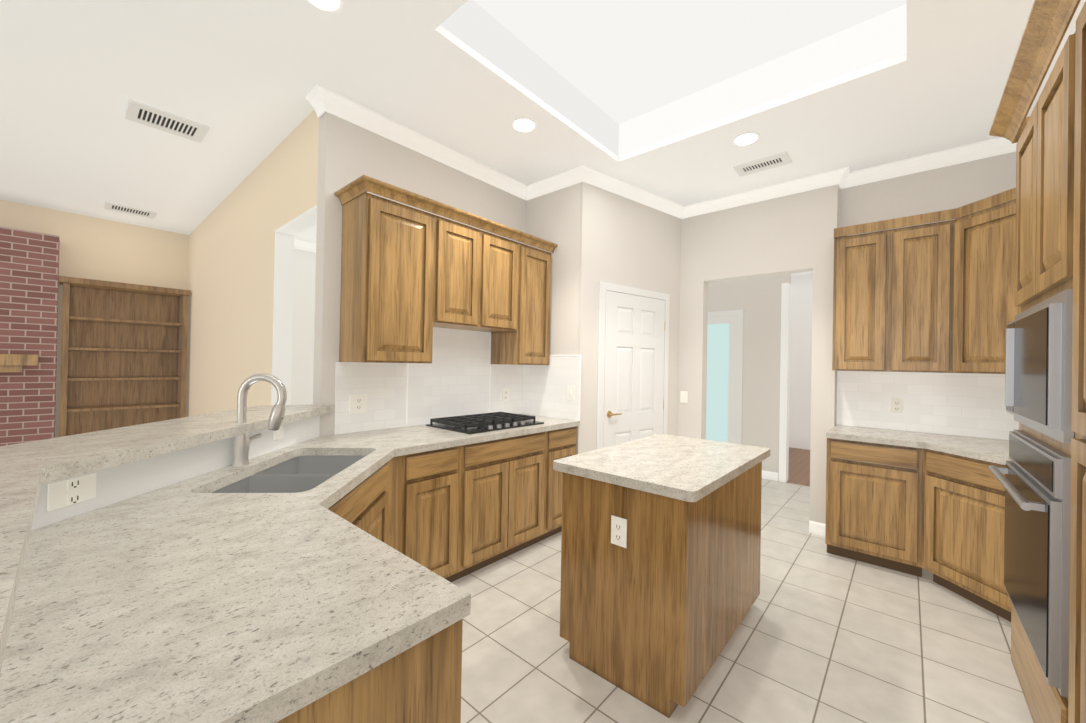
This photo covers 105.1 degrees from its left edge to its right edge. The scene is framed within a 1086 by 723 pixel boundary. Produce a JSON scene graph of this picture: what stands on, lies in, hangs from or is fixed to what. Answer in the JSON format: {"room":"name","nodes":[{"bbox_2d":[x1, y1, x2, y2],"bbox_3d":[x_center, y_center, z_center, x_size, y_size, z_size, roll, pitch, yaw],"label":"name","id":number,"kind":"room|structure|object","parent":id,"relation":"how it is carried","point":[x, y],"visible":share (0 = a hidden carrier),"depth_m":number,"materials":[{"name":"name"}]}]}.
{"room":"kitchen","nodes":[
{"label":"kitchen","id":0,"kind":"room"},
{"bbox_2d":[31,415,319,529],"bbox_3d":[-1.169,0.837,1.186,0.746,1.058,2.732,1,0,-24],"label":"wall","id":1,"kind":"structure","parent":0,"point":[115,484],"depth_m":1.49,"materials":[{"name":"white paint"}]},
{"bbox_2d":[0,110,1015,523],"bbox_3d":[-1.455,-0.137,1.592,10.290,3.000,16.470,1,0,41],"label":"wall","id":2,"kind":"structure","parent":0,"point":[599,234],"depth_m":3.74,"materials":[{"name":"paint"}]},
{"bbox_2d":[271,205,316,404],"bbox_3d":[-1.712,0.188,2.934,0.800,2.357,0.128,1,0,41],"label":"trim","id":3,"kind":"structure","parent":2,"relation":"attached to","point":[284,235],"depth_m":3.18,"materials":[{"name":"paint"}]},
{"bbox_2d":[294,239,315,252],"bbox_3d":[-2.780,-1.578,6.292,0.090,0.109,3.459,1,0,41],"label":"crown molding","id":4,"kind":"structure","parent":2,"relation":"attached to","point":[298,244],"depth_m":5.72,"materials":[{"name":"paint"}]},
{"bbox_2d":[596,281,669,449],"bbox_3d":[0.871,0.369,3.847,0.967,2.099,0.066,1,0,-37],"label":"pantry door","id":5,"kind":"structure","parent":2,"relation":"in","point":[632,385],"depth_m":3.83,"materials":[{"name":"paint"}]},
{"bbox_2d":[306,84,1017,218],"bbox_3d":[-0.586,-1.577,0.735,3.720,0.097,8.280,1,0,41],"label":"crown molding","id":6,"kind":"structure","parent":2,"relation":"attached to","point":[322,99],"depth_m":3.37,"materials":[{"name":"paint"}]},
{"bbox_2d":[680,391,687,402],"bbox_3d":[1.435,0.361,4.242,0.075,0.120,0.016,1,0,41],"label":"switch plates","id":7,"kind":"object","parent":2,"relation":"attached to","point":[683,394],"visible":1,"depth_m":4.24,"materials":[{"name":"white plastic"}]},
{"bbox_2d":[706,310,743,443],"bbox_3d":[2.196,0.389,5.702,1.000,2.130,0.018,1,0,41],"label":"door","id":8,"kind":"structure","parent":2,"relation":"in","point":[725,328],"depth_m":5.51,"materials":[{"name":"paint"}]},
{"bbox_2d":[779,283,790,482],"bbox_3d":[2.975,0.255,5.115,0.077,2.420,0.144,1,0,41],"label":"trim","id":9,"kind":"structure","parent":2,"relation":"attached to","point":[786,287],"depth_m":5.07,"materials":[{"name":"paint"}]},
{"bbox_2d":[762,470,825,535],"bbox_3d":[1.866,1.394,4.908,2.739,0.100,1.614,1,0,41],"label":"baseboard","id":10,"kind":"structure","parent":2,"relation":"attached to","point":[817,528],"depth_m":3.49,"materials":[{"name":"paint"}]},
{"bbox_2d":[0,0,1085,275],"bbox_3d":[-1.187,-1.798,2.411,13.000,0.340,18.000,1,0,41],"label":"ceiling","id":11,"kind":"structure","parent":0,"point":[654,96],"depth_m":2.52,"materials":[{"name":"paint"}]},
{"bbox_2d":[104,201,156,218],"bbox_3d":[-4.559,-1.670,4.604,0.300,0.011,0.400,1,0,41],"label":"ceiling vent","id":12,"kind":"object","parent":11,"relation":"in","point":[108,205],"visible":1,"depth_m":4.59,"materials":[{"name":"silver metal"}]},
{"bbox_2d":[125,99,208,142],"bbox_3d":[-2.585,-1.644,2.867,0.300,0.011,0.400,1,0,41],"label":"ceiling vent","id":13,"kind":"object","parent":11,"relation":"in","point":[137,112],"visible":1,"depth_m":2.85,"materials":[{"name":"silver metal"}]},
{"bbox_2d":[305,0,343,13],"bbox_3d":[-0.984,-1.624,1.852,0.176,0.005,0.176,1,0,41],"label":"recessed light","id":14,"kind":"object","parent":11,"relation":"in","point":[327,6],"visible":1,"depth_m":1.89,"materials":[{"name":"paint"}]},
{"bbox_2d":[511,117,536,132],"bbox_3d":[-0.129,-1.602,2.825,0.176,0.005,0.176,1,0,41],"label":"recessed light","id":15,"kind":"object","parent":11,"relation":"in","point":[524,125],"visible":1,"depth_m":2.82,"materials":[{"name":"paint"}]},
{"bbox_2d":[732,132,759,145],"bbox_3d":[1.438,-1.573,2.947,0.176,0.005,0.176,1,0,41],"label":"recessed light","id":16,"kind":"object","parent":11,"relation":"in","point":[744,139],"visible":1,"depth_m":2.94,"materials":[{"name":"paint"}]},
{"bbox_2d":[733,152,791,176],"bbox_3d":[1.740,-1.562,3.304,0.380,0.011,0.200,1,0,41],"label":"ceiling vent","id":17,"kind":"object","parent":11,"relation":"in","point":[780,159],"visible":1,"depth_m":3.29,"materials":[{"name":"silver metal"}]},
{"bbox_2d":[451,447,1032,722],"bbox_3d":[-1.246,1.397,2.392,13.000,0.050,18.000,1,0,41],"label":"floor","id":18,"kind":"structure","parent":0,"point":[826,637],"depth_m":2.02,"materials":[{"name":"tile"}]},
{"bbox_2d":[0,227,59,445],"bbox_3d":[-5.924,-0.037,3.549,0.747,2.660,2.300,1,0,41],"label":"fireplace","id":19,"kind":"object","parent":18,"relation":"on","point":[29,261],"visible":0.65,"depth_m":4.32,"materials":[{"name":"brick"}]},
{"bbox_2d":[59,276,190,436],"bbox_3d":[-4.966,0.203,4.962,0.327,2.230,1.088,1,0,41],"label":"bookshelf","id":20,"kind":"object","parent":18,"relation":"on","point":[124,345],"visible":0.71,"depth_m":5.00,"materials":[{"name":"brown wood"}]},
{"bbox_2d":[0,175,580,722],"bbox_3d":[-0.865,0.163,1.962,1.816,2.425,4.012,1,0,10],"label":"kitchen cabinets","id":21,"kind":"object","parent":18,"relation":"on","point":[314,585],"visible":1,"depth_m":1.22,"materials":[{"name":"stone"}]},
{"bbox_2d":[232,373,286,465],"bbox_3d":[-1.271,0.252,1.849,0.236,0.402,0.169,1,0,41],"label":"faucet","id":22,"kind":"object","parent":21,"relation":"on","point":[243,426],"depth_m":1.81,"materials":[{"name":"silver metal"}]},
{"bbox_2d":[211,455,364,492],"bbox_3d":[-1.059,0.604,1.823,0.863,0.214,0.863,1,0,41],"label":"sink","id":23,"kind":"object","parent":21,"relation":"in","point":[292,473],"depth_m":1.81,"materials":[{"name":"silver metal"}]},
{"bbox_2d":[0,414,579,722],"bbox_3d":[-0.369,0.491,2.128,2.042,0.040,2.864,1,0,41],"label":"countertop","id":24,"kind":"structure","parent":21,"relation":"on","point":[183,601],"depth_m":0.80,"materials":[{"name":"stone"}]},
{"bbox_2d":[426,412,543,433],"bbox_3d":[-0.419,0.450,3.131,0.500,0.052,0.730,1,0,41],"label":"cooktop","id":25,"kind":"object","parent":21,"relation":"in","point":[494,421],"depth_m":3.00,"materials":[{"name":"black metal"}]},
{"bbox_2d":[553,434,769,717],"bbox_3d":[0.673,0.948,2.202,0.693,0.915,1.160,1,0,41],"label":"kitchen island","id":26,"kind":"object","parent":18,"relation":"on","point":[661,537],"visible":1,"depth_m":1.81,"materials":[{"name":"brown wood"}]},
{"bbox_2d":[825,188,1019,621],"bbox_3d":[2.486,0.200,2.479,1.368,2.480,1.546,1,0,41],"label":"kitchen cabinets","id":27,"kind":"object","parent":18,"relation":"on","point":[911,487],"visible":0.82,"depth_m":2.87,"materials":[{"name":"brown wood"}]},
{"bbox_2d":[890,398,902,413],"bbox_3d":[2.761,0.345,3.246,0.075,0.120,0.009,1,0,41],"label":"outlet plate","id":28,"kind":"object","parent":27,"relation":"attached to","point":[896,404],"depth_m":3.25,"materials":[{"name":"white plastic"}]},
{"bbox_2d":[826,425,1010,464],"bbox_3d":[2.479,0.545,2.477,1.363,0.040,1.544,1,0,41],"label":"countertop","id":29,"kind":"structure","parent":27,"relation":"on","point":[985,449],"depth_m":2.81,"materials":[{"name":"stone"}]},
{"bbox_2d":[988,0,1085,722],"bbox_3d":[1.769,0.169,1.120,0.651,2.500,1.622,1,0,41],"label":"oven tower","id":30,"kind":"object","parent":18,"relation":"on","point":[1044,480],"visible":1,"depth_m":1.30,"materials":[{"name":"brown wood"}]},
{"bbox_2d":[988,289,1073,697],"bbox_3d":[1.752,0.388,1.524,0.096,1.186,0.765,1,0,41],"label":"double oven","id":31,"kind":"object","parent":30,"relation":"in","point":[1036,482],"depth_m":1.32,"materials":[{"name":"silver metal"}]}
]}

